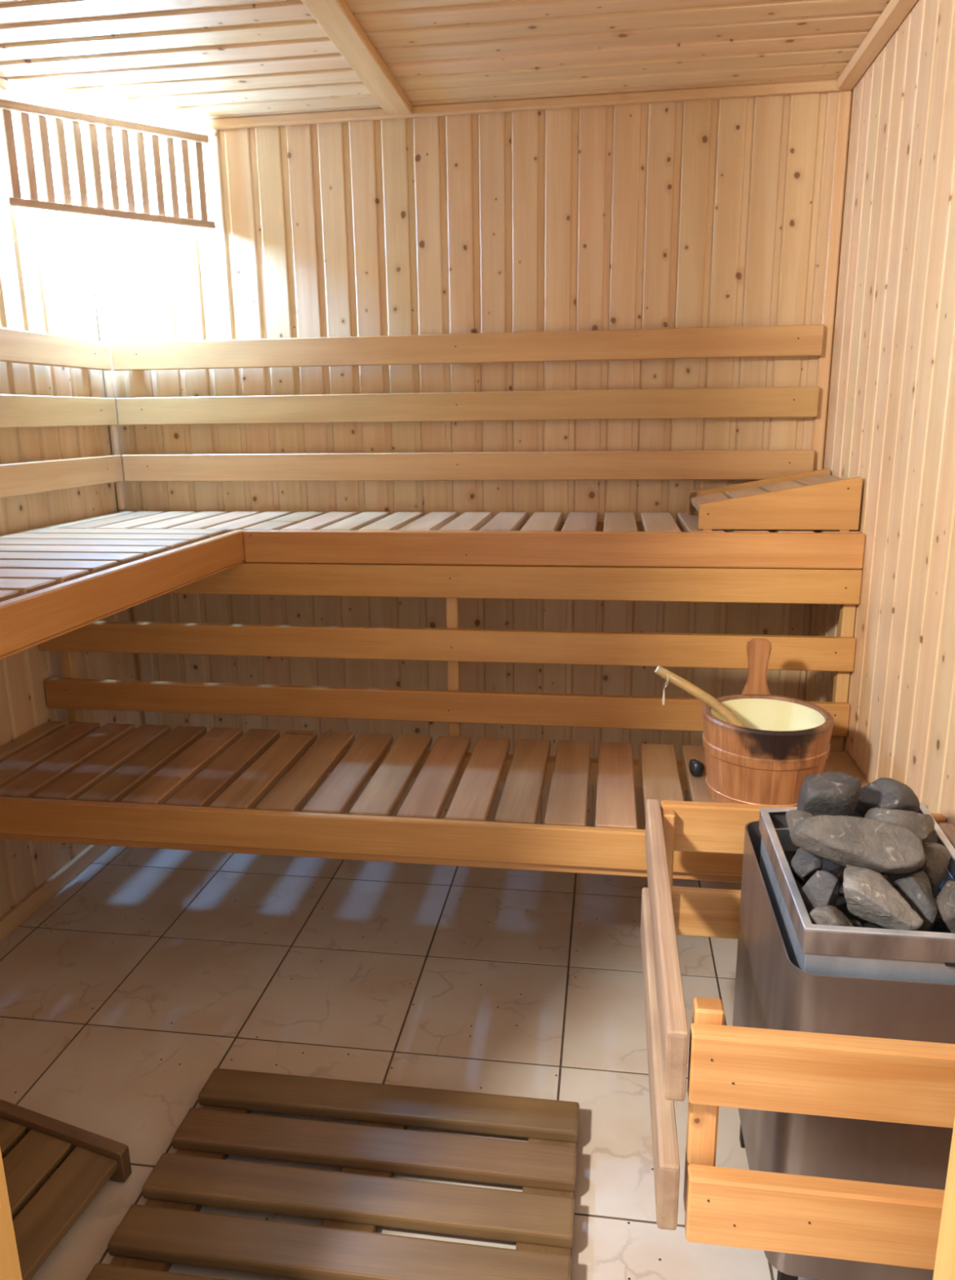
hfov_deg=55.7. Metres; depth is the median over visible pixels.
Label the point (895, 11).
trim
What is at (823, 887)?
stone
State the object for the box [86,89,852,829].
wall
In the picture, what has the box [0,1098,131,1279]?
duckboard
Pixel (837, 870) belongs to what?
stone
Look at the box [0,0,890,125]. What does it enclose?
ceiling
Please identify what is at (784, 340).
backrest
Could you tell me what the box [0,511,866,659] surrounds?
bench
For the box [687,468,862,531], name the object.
headrest cover
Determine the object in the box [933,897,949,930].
stone
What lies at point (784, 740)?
bucket
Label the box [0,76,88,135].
lamp
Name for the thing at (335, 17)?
ceiling beam
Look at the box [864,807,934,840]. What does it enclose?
stone
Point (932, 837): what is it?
stone
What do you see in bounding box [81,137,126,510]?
trim
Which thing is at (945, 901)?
stone
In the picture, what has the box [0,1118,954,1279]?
door
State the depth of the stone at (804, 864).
1.21 m
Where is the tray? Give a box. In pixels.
[759,802,954,984]
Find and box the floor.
[0,845,824,1279]
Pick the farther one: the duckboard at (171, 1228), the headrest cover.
the headrest cover
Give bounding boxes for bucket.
[702,638,834,806]
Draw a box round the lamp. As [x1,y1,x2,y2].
[86,174,119,208]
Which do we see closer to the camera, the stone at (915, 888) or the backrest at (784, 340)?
the stone at (915, 888)
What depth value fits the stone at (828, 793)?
1.27 m
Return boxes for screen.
[0,98,215,229]
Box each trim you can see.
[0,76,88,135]
[81,79,853,137]
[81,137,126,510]
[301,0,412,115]
[811,90,852,471]
[836,0,918,88]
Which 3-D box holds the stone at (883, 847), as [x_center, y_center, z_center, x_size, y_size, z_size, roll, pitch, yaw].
[0.491,0.260,1.170,0.162,0.075,0.088,7,16,28]
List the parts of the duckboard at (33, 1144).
panel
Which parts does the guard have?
rail, rail, post, post, rail, rail, rail, rail, rail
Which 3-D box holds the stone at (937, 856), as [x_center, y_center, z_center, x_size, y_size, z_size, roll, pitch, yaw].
[0.613,0.306,1.221,0.039,0.063,0.066,11,18,39]
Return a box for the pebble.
[688,759,704,777]
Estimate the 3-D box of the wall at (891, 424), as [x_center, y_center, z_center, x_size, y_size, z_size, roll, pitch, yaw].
[0.825,-0.168,1.493,0.080,2.055,1.981,1,14,8]
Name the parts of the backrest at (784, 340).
rail, rail, rail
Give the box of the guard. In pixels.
[640,799,954,1269]
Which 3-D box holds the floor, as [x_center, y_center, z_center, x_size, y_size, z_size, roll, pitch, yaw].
[-0.281,0.962,1.386,2.227,0.060,3.217,1,14,8]
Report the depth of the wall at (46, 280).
2.36 m
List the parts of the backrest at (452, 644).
post, rail, rail, post, rail, post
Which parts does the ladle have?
cord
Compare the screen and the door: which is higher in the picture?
the screen
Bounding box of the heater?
[732,802,954,1279]
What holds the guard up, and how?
attached to the wall at (891, 424)
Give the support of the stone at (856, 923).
on the heater
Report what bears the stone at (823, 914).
in the heater
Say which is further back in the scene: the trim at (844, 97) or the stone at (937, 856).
the trim at (844, 97)
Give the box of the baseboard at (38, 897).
[0,844,111,941]
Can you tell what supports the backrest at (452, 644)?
attached to the bench at (57, 580)
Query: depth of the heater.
1.11 m
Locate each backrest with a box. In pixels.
[0,327,123,497]
[39,562,862,793]
[110,324,824,481]
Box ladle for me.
[654,666,745,727]
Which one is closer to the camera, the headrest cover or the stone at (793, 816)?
the stone at (793, 816)
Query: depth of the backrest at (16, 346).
2.33 m
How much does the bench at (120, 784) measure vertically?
0.103 m
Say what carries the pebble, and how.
on the bench at (120, 784)
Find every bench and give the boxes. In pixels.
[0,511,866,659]
[0,720,870,882]
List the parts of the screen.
rail, rail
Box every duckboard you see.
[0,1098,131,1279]
[85,1067,579,1279]
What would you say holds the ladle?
in the bucket
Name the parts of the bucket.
handle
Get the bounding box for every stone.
[785,809,813,832]
[789,814,925,874]
[790,847,822,885]
[796,771,861,816]
[799,870,839,914]
[808,905,854,926]
[821,858,889,893]
[843,864,924,930]
[848,919,862,927]
[854,777,919,817]
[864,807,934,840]
[893,871,938,931]
[915,841,951,891]
[921,829,937,843]
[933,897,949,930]
[936,880,954,933]
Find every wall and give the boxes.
[0,95,142,918]
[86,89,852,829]
[804,0,954,826]
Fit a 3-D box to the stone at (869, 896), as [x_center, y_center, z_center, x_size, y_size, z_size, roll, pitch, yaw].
[0.499,0.319,1.113,0.094,0.064,0.068,7,16,29]
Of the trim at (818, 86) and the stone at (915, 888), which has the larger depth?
the trim at (818, 86)
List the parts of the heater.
leg, leg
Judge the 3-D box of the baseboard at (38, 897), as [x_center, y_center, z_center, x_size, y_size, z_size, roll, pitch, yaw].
[-1.194,0.750,2.068,0.015,0.048,1.867,1,14,8]
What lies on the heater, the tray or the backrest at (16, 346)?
the tray
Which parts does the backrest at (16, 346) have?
rail, rail, rail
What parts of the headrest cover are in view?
panel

